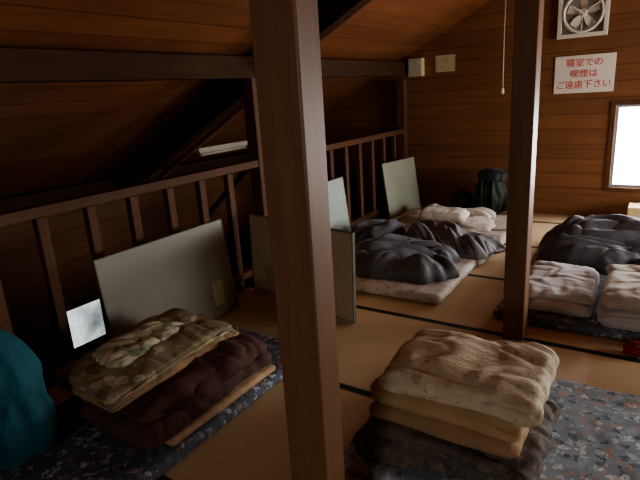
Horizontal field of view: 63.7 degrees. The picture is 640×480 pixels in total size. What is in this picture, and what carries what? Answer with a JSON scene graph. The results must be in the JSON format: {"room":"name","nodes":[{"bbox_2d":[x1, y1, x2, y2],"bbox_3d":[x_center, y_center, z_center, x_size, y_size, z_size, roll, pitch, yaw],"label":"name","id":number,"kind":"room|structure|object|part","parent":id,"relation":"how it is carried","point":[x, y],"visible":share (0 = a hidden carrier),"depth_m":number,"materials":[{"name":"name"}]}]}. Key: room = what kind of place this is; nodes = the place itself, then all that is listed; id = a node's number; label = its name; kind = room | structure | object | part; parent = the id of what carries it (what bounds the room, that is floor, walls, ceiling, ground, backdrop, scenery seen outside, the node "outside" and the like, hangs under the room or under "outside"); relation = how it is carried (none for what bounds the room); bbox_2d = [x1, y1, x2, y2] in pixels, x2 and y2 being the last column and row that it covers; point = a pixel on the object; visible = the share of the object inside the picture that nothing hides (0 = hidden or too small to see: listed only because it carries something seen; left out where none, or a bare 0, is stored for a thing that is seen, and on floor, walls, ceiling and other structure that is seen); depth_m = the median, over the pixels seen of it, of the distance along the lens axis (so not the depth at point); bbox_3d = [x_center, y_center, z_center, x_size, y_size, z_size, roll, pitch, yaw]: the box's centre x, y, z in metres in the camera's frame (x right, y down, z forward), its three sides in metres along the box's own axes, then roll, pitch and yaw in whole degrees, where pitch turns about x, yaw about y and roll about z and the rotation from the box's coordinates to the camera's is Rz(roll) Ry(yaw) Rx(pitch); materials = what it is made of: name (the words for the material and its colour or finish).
{"room":"mountain hut dormitory","nodes":[
{"label":"mountain hut dormitory","id":0,"kind":"room"},
{"bbox_2d":[0,171,253,384],"bbox_3d":[-2.994,1.148,4.966,0.120,3.450,8.480,7,19,32],"label":"wall","id":1,"kind":"structure","parent":0,"point":[22,279],"depth_m":5.36,"materials":[{"name":"brown wood"}]},
{"bbox_2d":[65,294,98,310],"bbox_3d":[-2.462,0.631,5.575,0.014,0.045,0.790,7,19,32],"label":"window frame","id":2,"kind":"structure","parent":1,"relation":"attached to","point":[96,296],"depth_m":5.47,"materials":[{"name":"brown wood"}]},
{"bbox_2d":[66,298,105,347],"bbox_3d":[-2.471,1.305,5.802,0.050,1.372,0.700,7,19,32],"label":"window","id":3,"kind":"structure","parent":1,"relation":"in","point":[98,298],"depth_m":5.60,"materials":[{"name":"glass"}]},
{"bbox_3d":[-2.467,1.319,5.804,0.002,1.344,0.644,7,19,32],"label":"glass pane","id":4,"kind":"part","parent":3,"relation":"part of","materials":[{"name":"glass"}]},
{"bbox_2d":[45,213,387,389],"bbox_3d":[1.209,1.075,2.086,5.800,0.250,8.480,7,19,32],"label":"floor","id":5,"kind":"structure","parent":0,"point":[52,384],"depth_m":4.35,"materials":[{"name":"brown wood"}]},
{"bbox_2d":[112,0,371,217],"bbox_3d":[-0.254,-1.203,4.010,5.021,3.232,0.225,7,19,32],"label":"roof beam","id":6,"kind":"structure","parent":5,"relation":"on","point":[230,97],"depth_m":4.43,"materials":[{"name":"brown wood"}]},
{"bbox_2d":[0,151,248,211],"bbox_3d":[-2.882,-0.245,4.434,0.120,0.160,8.460,7,19,32],"label":"purlin","id":7,"kind":"object","parent":6,"relation":"attached to","point":[48,195],"visible":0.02,"depth_m":5.18,"materials":[{"name":"brown wood"}]},
{"bbox_2d":[0,80,407,378],"bbox_3d":[-1.194,-0.141,3.327,0.100,1.600,8.450,7,19,32],"label":"railing","id":8,"kind":"object","parent":6,"relation":"attached to","point":[37,213],"visible":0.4,"depth_m":3.39,"materials":[{"name":"brown wood"}]},
{"bbox_3d":[-1.204,-0.314,3.278,0.090,0.060,8.450,7,19,32],"label":"rail","id":9,"kind":"part","parent":8,"relation":"part of","materials":[{"name":"brown wood"}]},
{"bbox_3d":[-1.150,0.541,3.521,0.070,0.060,8.450,7,19,32],"label":"rail","id":10,"kind":"part","parent":8,"relation":"part of","materials":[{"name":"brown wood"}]},
{"bbox_3d":[1.066,-1.229,6.652,0.100,1.600,0.100,7,19,32],"label":"post","id":11,"kind":"part","parent":8,"relation":"part of","materials":[{"name":"brown wood"}]},
{"bbox_2d":[0,48,407,82],"bbox_3d":[-1.253,-1.032,3.069,0.120,0.160,8.460,7,19,32],"label":"purlin","id":12,"kind":"object","parent":6,"relation":"attached to","point":[17,65],"visible":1,"depth_m":3.15,"materials":[{"name":"brown wood"}]},
{"bbox_3d":[-0.507,-0.558,4.321,0.110,1.855,0.110,7,19,32],"label":"rail post","id":13,"kind":"part","parent":6,"relation":"part of","materials":[{"name":"brown wood"}]},
{"bbox_2d":[47,205,639,479],"bbox_3d":[1.266,0.938,2.002,5.636,0.052,8.477,7,19,32],"label":"mats","id":14,"kind":"object","parent":5,"relation":"on","point":[253,445],"visible":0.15,"depth_m":2.98,"materials":[{"name":"wicker"}]},
{"bbox_2d":[0,326,282,479],"bbox_3d":[-0.915,0.868,2.514,0.872,0.067,1.991,7,19,32],"label":"mattress","id":15,"kind":"object","parent":14,"relation":"on","point":[82,450],"visible":0.31,"depth_m":2.24,"materials":[{"name":"fabric"}]},
{"bbox_2d":[0,329,59,469],"bbox_3d":[-1.370,0.635,2.130,0.440,0.648,0.408,7,19,32],"label":"backpack","id":16,"kind":"object","parent":15,"relation":"on","point":[28,417],"visible":1,"depth_m":2.08,"materials":[{"name":"teal fabric"}]},
{"bbox_2d":[51,308,274,450],"bbox_3d":[-0.767,0.634,2.609,0.714,0.322,0.868,7,19,32],"label":"folded blankets","id":17,"kind":"object","parent":15,"relation":"on","point":[152,384],"visible":1,"depth_m":2.42,"materials":[{"name":"beige fabric"}]},
{"bbox_2d":[51,308,232,404],"bbox_3d":[-0.870,0.539,2.596,0.524,0.086,0.783,7,19,32],"label":"quilt","id":18,"kind":"object","parent":17,"relation":"on","point":[146,354],"depth_m":2.47,"materials":[{"name":"brown fabric"}]},
{"bbox_2d":[54,329,238,412],"bbox_3d":[-0.856,0.575,2.618,0.544,0.095,0.798,7,19,32],"label":"quilt","id":19,"kind":"object","parent":17,"relation":"on","point":[127,387],"depth_m":2.38,"materials":[{"name":"fabric"}]},
{"bbox_3d":[-0.678,0.757,2.663,0.587,0.046,0.744,7,19,32],"label":"thin mattress","id":20,"kind":"part","parent":17,"relation":"part of","materials":[{"name":"beige fabric"}]},
{"bbox_2d":[91,219,238,337],"bbox_3d":[-0.954,0.307,3.392,0.124,0.664,1.060,7,19,32],"label":"edging","id":21,"kind":"object","parent":14,"relation":"on","point":[119,252],"visible":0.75,"depth_m":3.00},
{"bbox_2d":[95,220,237,336],"bbox_3d":[-0.954,0.307,3.392,0.117,0.647,1.044,7,19,32],"label":"board","id":22,"kind":"object","parent":21,"relation":"attached to","point":[138,284],"visible":0.79,"depth_m":3.34,"materials":[{"name":"white wood"}]},
{"bbox_2d":[211,279,225,306],"bbox_3d":[-0.726,0.379,3.692,0.027,0.168,0.105,7,19,32],"label":"label","id":23,"kind":"object","parent":22,"relation":"attached to","point":[217,287],"visible":1,"depth_m":3.69,"materials":[{"name":"paper"}]},
{"bbox_2d":[248,0,344,479],"bbox_3d":[-0.069,-0.275,1.303,0.135,2.820,0.100,7,19,32],"label":"pillar","id":24,"kind":"structure","parent":14,"relation":"on","point":[285,33],"depth_m":1.33,"materials":[{"name":"brown wood"}]},
{"bbox_2d":[249,213,356,322],"bbox_3d":[-0.158,0.174,3.753,1.089,0.621,0.053,12,22,43],"label":"edging","id":25,"kind":"object","parent":14,"relation":"on","point":[332,229],"visible":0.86,"depth_m":3.40,"materials":[{"name":"brown wood"}]},
{"bbox_2d":[249,215,352,321],"bbox_3d":[-0.158,0.174,3.753,1.072,0.605,0.049,12,22,43],"label":"sheet","id":26,"kind":"object","parent":25,"relation":"on","point":[341,243],"visible":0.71,"depth_m":3.50,"materials":[{"name":"beige wood"}]},
{"bbox_2d":[265,264,273,285],"bbox_3d":[-0.389,0.274,4.001,0.102,0.160,0.010,12,22,43],"label":"label","id":27,"kind":"object","parent":26,"relation":"attached to","point":[269,269],"visible":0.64,"depth_m":4.00,"materials":[{"name":"paper"}]},
{"bbox_2d":[328,176,350,229],"bbox_3d":[0.069,-0.232,5.057,0.104,0.663,0.770,7,19,32],"label":"edging","id":28,"kind":"object","parent":14,"relation":"on","point":[342,176],"visible":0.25,"depth_m":5.31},
{"bbox_2d":[328,178,350,231],"bbox_3d":[0.069,-0.232,5.057,0.098,0.646,0.754,7,19,32],"label":"sheet","id":29,"kind":"object","parent":28,"relation":"attached to","point":[339,219],"visible":0.21,"depth_m":5.21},
{"bbox_2d":[380,157,420,218],"bbox_3d":[0.999,-0.644,6.301,0.126,0.664,0.673,11,22,42],"label":"edging","id":30,"kind":"object","parent":14,"relation":"on","point":[381,165],"visible":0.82,"depth_m":6.09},
{"bbox_2d":[382,157,420,218],"bbox_3d":[0.999,-0.644,6.301,0.119,0.647,0.657,11,22,42],"label":"sheet","id":31,"kind":"object","parent":30,"relation":"attached to","point":[400,178],"visible":0.79,"depth_m":6.28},
{"bbox_2d":[356,258,475,303],"bbox_3d":[0.492,0.245,4.353,1.427,0.088,0.953,7,19,32],"label":"mattress","id":32,"kind":"object","parent":14,"relation":"on","point":[435,292],"visible":0.23,"depth_m":3.84,"materials":[{"name":"pink fabric"}]},
{"bbox_2d":[355,233,459,284],"bbox_3d":[0.661,0.101,4.273,1.059,0.234,0.776,7,19,32],"label":"duvet","id":33,"kind":"object","parent":32,"relation":"on","point":[393,257],"visible":0.88,"depth_m":4.04,"materials":[{"name":"fabric"}]},
{"bbox_2d":[394,209,506,230],"bbox_3d":[1.539,-0.208,5.714,1.413,0.089,0.638,7,19,32],"label":"mattress","id":34,"kind":"object","parent":14,"relation":"on","point":[500,221],"visible":0.11,"depth_m":5.49,"materials":[{"name":"beige fabric"}]},
{"bbox_2d":[398,207,494,231],"bbox_3d":[1.333,-0.269,5.518,1.072,0.186,0.646,7,19,32],"label":"throw blanket","id":35,"kind":"object","parent":34,"relation":"on","point":[457,215],"visible":0.88,"depth_m":5.32,"materials":[{"name":"beige fabric"}]},
{"bbox_2d":[419,207,469,221],"bbox_3d":[1.306,-0.274,5.415,0.493,0.115,0.305,4,18,25],"label":"pillow","id":36,"kind":"object","parent":35,"relation":"on","point":[438,214],"depth_m":5.32,"materials":[{"name":"beige fabric"}]},
{"bbox_2d":[421,203,495,217],"bbox_3d":[1.564,-0.341,5.845,0.855,0.123,0.391,7,19,32],"label":"blanket","id":37,"kind":"object","parent":34,"relation":"on","point":[479,211],"visible":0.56,"depth_m":5.62,"materials":[{"name":"beige fabric"}]},
{"bbox_2d":[405,227,505,264],"bbox_3d":[1.052,-0.004,5.099,1.429,0.092,0.957,7,19,32],"label":"mattress","id":38,"kind":"object","parent":14,"relation":"on","point":[501,234],"visible":0.04,"depth_m":4.96,"materials":[{"name":"beige fabric"}]},
{"bbox_2d":[352,219,405,244],"bbox_3d":[0.576,-0.103,5.030,0.532,0.223,0.634,0,16,11],"label":"duvet","id":39,"kind":"object","parent":38,"relation":"on","point":[370,228],"visible":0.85,"depth_m":4.89,"materials":[{"name":"fabric"}]},
{"bbox_2d":[404,220,504,259],"bbox_3d":[1.203,-0.043,4.708,0.967,0.206,0.693,7,19,32],"label":"duvet","id":40,"kind":"object","parent":38,"relation":"on","point":[468,244],"visible":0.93,"depth_m":4.56,"materials":[{"name":"grey fabric"}]},
{"bbox_2d":[450,188,472,207],"bbox_3d":[1.732,-0.492,6.278,0.258,0.300,0.238,7,19,32],"label":"bag","id":41,"kind":"object","parent":14,"relation":"on","point":[462,198],"visible":0.77,"depth_m":6.20,"materials":[{"name":"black fabric"}]},
{"bbox_2d":[474,168,507,213],"bbox_3d":[1.984,-0.564,6.003,0.379,0.556,0.315,7,19,32],"label":"rucksack","id":42,"kind":"object","parent":14,"relation":"on","point":[491,192],"visible":0.91,"depth_m":5.89,"materials":[{"name":"green fabric"}]},
{"bbox_3d":[1.985,-0.751,5.937,0.343,0.160,0.261,7,19,32],"label":"lid","id":43,"kind":"part","parent":42,"relation":"part of","materials":[{"name":"black fabric"}]},
{"bbox_2d":[343,378,639,479],"bbox_3d":[1.169,0.878,2.023,1.970,0.062,1.075,7,19,32],"label":"futon","id":44,"kind":"object","parent":14,"relation":"on","point":[596,435],"visible":0.24,"depth_m":2.11,"materials":[{"name":"blue fabric"}]},
{"bbox_2d":[353,329,560,479],"bbox_3d":[0.574,0.642,2.156,0.783,0.405,0.673,7,19,32],"label":"futon","id":45,"kind":"object","parent":44,"relation":"on","point":[464,406],"visible":1,"depth_m":1.95,"materials":[{"name":"fabric"}]},
{"bbox_2d":[370,376,525,442],"bbox_3d":[0.574,0.578,2.116,0.615,0.097,0.522,7,19,32],"label":"quilt","id":46,"kind":"object","parent":45,"relation":"on","point":[476,422],"depth_m":1.90,"materials":[{"name":"fabric"}]},
{"bbox_2d":[369,400,528,458],"bbox_3d":[0.567,0.650,2.146,0.609,0.106,0.522,7,19,32],"label":"quilt","id":47,"kind":"object","parent":45,"relation":"on","point":[467,440],"depth_m":1.92,"materials":[{"name":"fabric"}]},
{"bbox_2d":[353,415,544,479],"bbox_3d":[0.574,0.779,2.198,0.726,0.119,0.626,5,18,27],"label":"blanket","id":48,"kind":"object","parent":45,"relation":"on","point":[370,442],"depth_m":1.98,"materials":[{"name":"fabric"}]},
{"bbox_2d":[371,400,560,479],"bbox_3d":[0.607,0.713,2.135,0.668,0.108,0.590,7,19,32],"label":"blanket","id":49,"kind":"object","parent":45,"relation":"on","point":[404,435],"depth_m":1.94,"materials":[{"name":"brown fabric"}]},
{"bbox_2d":[379,329,558,427],"bbox_3d":[0.610,0.508,2.088,0.628,0.115,0.544,7,19,32],"label":"quilt","id":50,"kind":"object","parent":45,"relation":"on","point":[495,384],"depth_m":1.97,"materials":[{"name":"beige fabric"}]},
{"bbox_2d":[502,0,543,340],"bbox_3d":[1.106,-0.804,2.768,0.120,2.892,0.120,7,19,32],"label":"pillar","id":51,"kind":"structure","parent":14,"relation":"on","point":[529,14],"depth_m":2.82,"materials":[{"name":"brown wood"}]},
{"bbox_2d":[493,267,639,341],"bbox_3d":[2.221,0.455,3.249,1.970,0.077,0.993,7,19,32],"label":"futon","id":52,"kind":"object","parent":14,"relation":"on","point":[591,326],"visible":0.2,"depth_m":3.16,"materials":[{"name":"fabric"}]},
{"bbox_2d":[528,261,599,317],"bbox_3d":[1.621,0.310,3.530,0.514,0.144,0.741,7,19,32],"label":"quilt","id":53,"kind":"object","parent":52,"relation":"on","point":[554,287],"visible":0.88,"depth_m":3.33,"materials":[{"name":"beige fabric"}]},
{"bbox_2d":[528,280,598,317],"bbox_3d":[1.622,0.330,3.535,0.514,0.102,0.743,7,19,32],"label":"folded blanket","id":54,"kind":"object","parent":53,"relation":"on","point":[562,301],"depth_m":3.24,"materials":[{"name":"beige fabric"}]},
{"bbox_2d":[596,264,639,331],"bbox_3d":[2.030,0.343,3.184,0.539,0.219,0.762,7,19,32],"label":"quilt","id":55,"kind":"object","parent":52,"relation":"on","point":[618,307],"visible":1,"depth_m":3.02,"materials":[{"name":"beige fabric"}]},
{"bbox_2d":[600,264,639,311],"bbox_3d":[2.028,0.289,3.167,0.531,0.105,0.715,7,19,32],"label":"folded blanket","id":56,"kind":"object","parent":55,"relation":"on","point":[621,290],"depth_m":3.07,"materials":[{"name":"beige fabric"}]},
{"bbox_2d":[530,251,607,275],"bbox_3d":[2.783,0.182,4.081,1.968,0.078,0.962,7,19,32],"label":"mattress","id":57,"kind":"object","parent":14,"relation":"on","point":[534,258],"visible":0.02,"depth_m":4.24,"materials":[{"name":"fabric"}]},
{"bbox_2d":[536,214,639,273],"bbox_3d":[2.358,-0.002,4.145,1.121,0.314,0.835,7,19,32],"label":"duvet","id":58,"kind":"object","parent":57,"relation":"on","point":[597,242],"visible":0.98,"depth_m":4.09,"materials":[{"name":"fabric"}]},
{"bbox_2d":[623,340,639,356],"bbox_3d":[1.746,0.595,2.836,0.133,0.090,0.099,7,19,32],"label":"pouch","id":59,"kind":"object","parent":14,"relation":"on","point":[632,348],"visible":1,"depth_m":2.82,"materials":[{"name":"red fabric"}]},
{"bbox_2d":[627,203,639,218],"bbox_3d":[3.297,-0.257,5.285,0.240,0.199,0.252,7,19,32],"label":"cardboard box","id":60,"kind":"object","parent":14,"relation":"on","point":[633,208],"visible":0.53,"depth_m":5.21,"materials":[{"name":"cardboard"}]},
{"bbox_2d":[0,0,489,197],"bbox_3d":[-1.069,-1.287,2.861,5.120,2.660,8.720,7,19,32],"label":"ceiling","id":61,"kind":"structure","parent":0,"point":[53,134],"depth_m":3.90,"materials":[{"name":"brown wood"}]},
{"bbox_2d":[194,140,247,155],"bbox_3d":[-1.199,-1.123,6.303,0.100,0.098,0.850,7,19,32],"label":"lamp","id":62,"kind":"object","parent":61,"relation":"attached to","point":[225,147],"visible":0.81,"depth_m":6.24,"materials":[{"name":"white plastic"}]},
{"bbox_2d":[501,0,505,93],"bbox_3d":[2.005,-2.156,5.598,0.030,1.100,0.030,7,19,32],"label":"hanging cord","id":63,"kind":"object","parent":61,"relation":"hanging from","point":[502,90],"visible":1,"depth_m":5.62,"materials":[{"name":"fabric"}]},
{"bbox_2d":[324,0,639,229],"bbox_3d":[2.621,-0.801,5.898,8.140,6.000,0.120,7,19,32],"label":"wall","id":64,"kind":"structure","parent":0,"point":[458,121],"depth_m":5.96,"materials":[{"name":"brown wood"}]},
{"bbox_2d":[408,58,424,76],"bbox_3d":[1.178,-2.113,6.308,0.180,0.210,0.102,7,19,32],"label":"wall speaker","id":65,"kind":"object","parent":64,"relation":"attached to","point":[416,66],"visible":1,"depth_m":6.26,"materials":[{"name":"plastic"}]},
{"bbox_2d":[409,60,419,74],"bbox_3d":[1.151,-2.100,6.269,0.140,0.170,0.004,7,19,32],"label":"grille","id":66,"kind":"object","parent":65,"relation":"attached to","point":[414,65],"depth_m":6.27,"materials":[{"name":"beige plastic"}]},
{"bbox_2d":[435,54,454,71],"bbox_3d":[1.495,-2.109,6.152,0.240,0.190,0.008,7,19,32],"label":"notice","id":67,"kind":"object","parent":64,"relation":"attached to","point":[444,63],"visible":1,"depth_m":6.15,"materials":[{"name":"paper"}]},
{"bbox_2d":[557,0,610,39],"bbox_3d":[2.682,-2.317,5.245,0.470,0.470,0.062,7,19,32],"label":"ventilation fan","id":68,"kind":"object","parent":64,"relation":"attached to","point":[576,18],"visible":1,"depth_m":5.26,"materials":[{"name":"white plastic"}]},
{"bbox_2d":[553,52,616,93],"bbox_3d":[2.769,-1.743,5.404,0.570,0.380,0.012,7,19,32],"label":"notice sign","id":69,"kind":"object","parent":64,"relation":"attached to","point":[590,72],"visible":1,"depth_m":5.39,"materials":[{"name":"white paper"}]},
{"bbox_2d":[604,100,639,192],"bbox_3d":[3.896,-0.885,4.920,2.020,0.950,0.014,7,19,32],"label":"window frame","id":70,"kind":"structure","parent":64,"relation":"attached to","point":[613,107],"depth_m":5.43,"materials":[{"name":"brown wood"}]},
{"bbox_2d":[609,183,639,187],"bbox_3d":[3.955,-0.502,5.083,1.930,0.028,0.050,7,19,32],"label":"frame","id":71,"kind":"object","parent":64,"relation":"attached to","point":[613,184],"visible":1,"depth_m":5.50,"materials":[{"name":"wood"}]}
]}

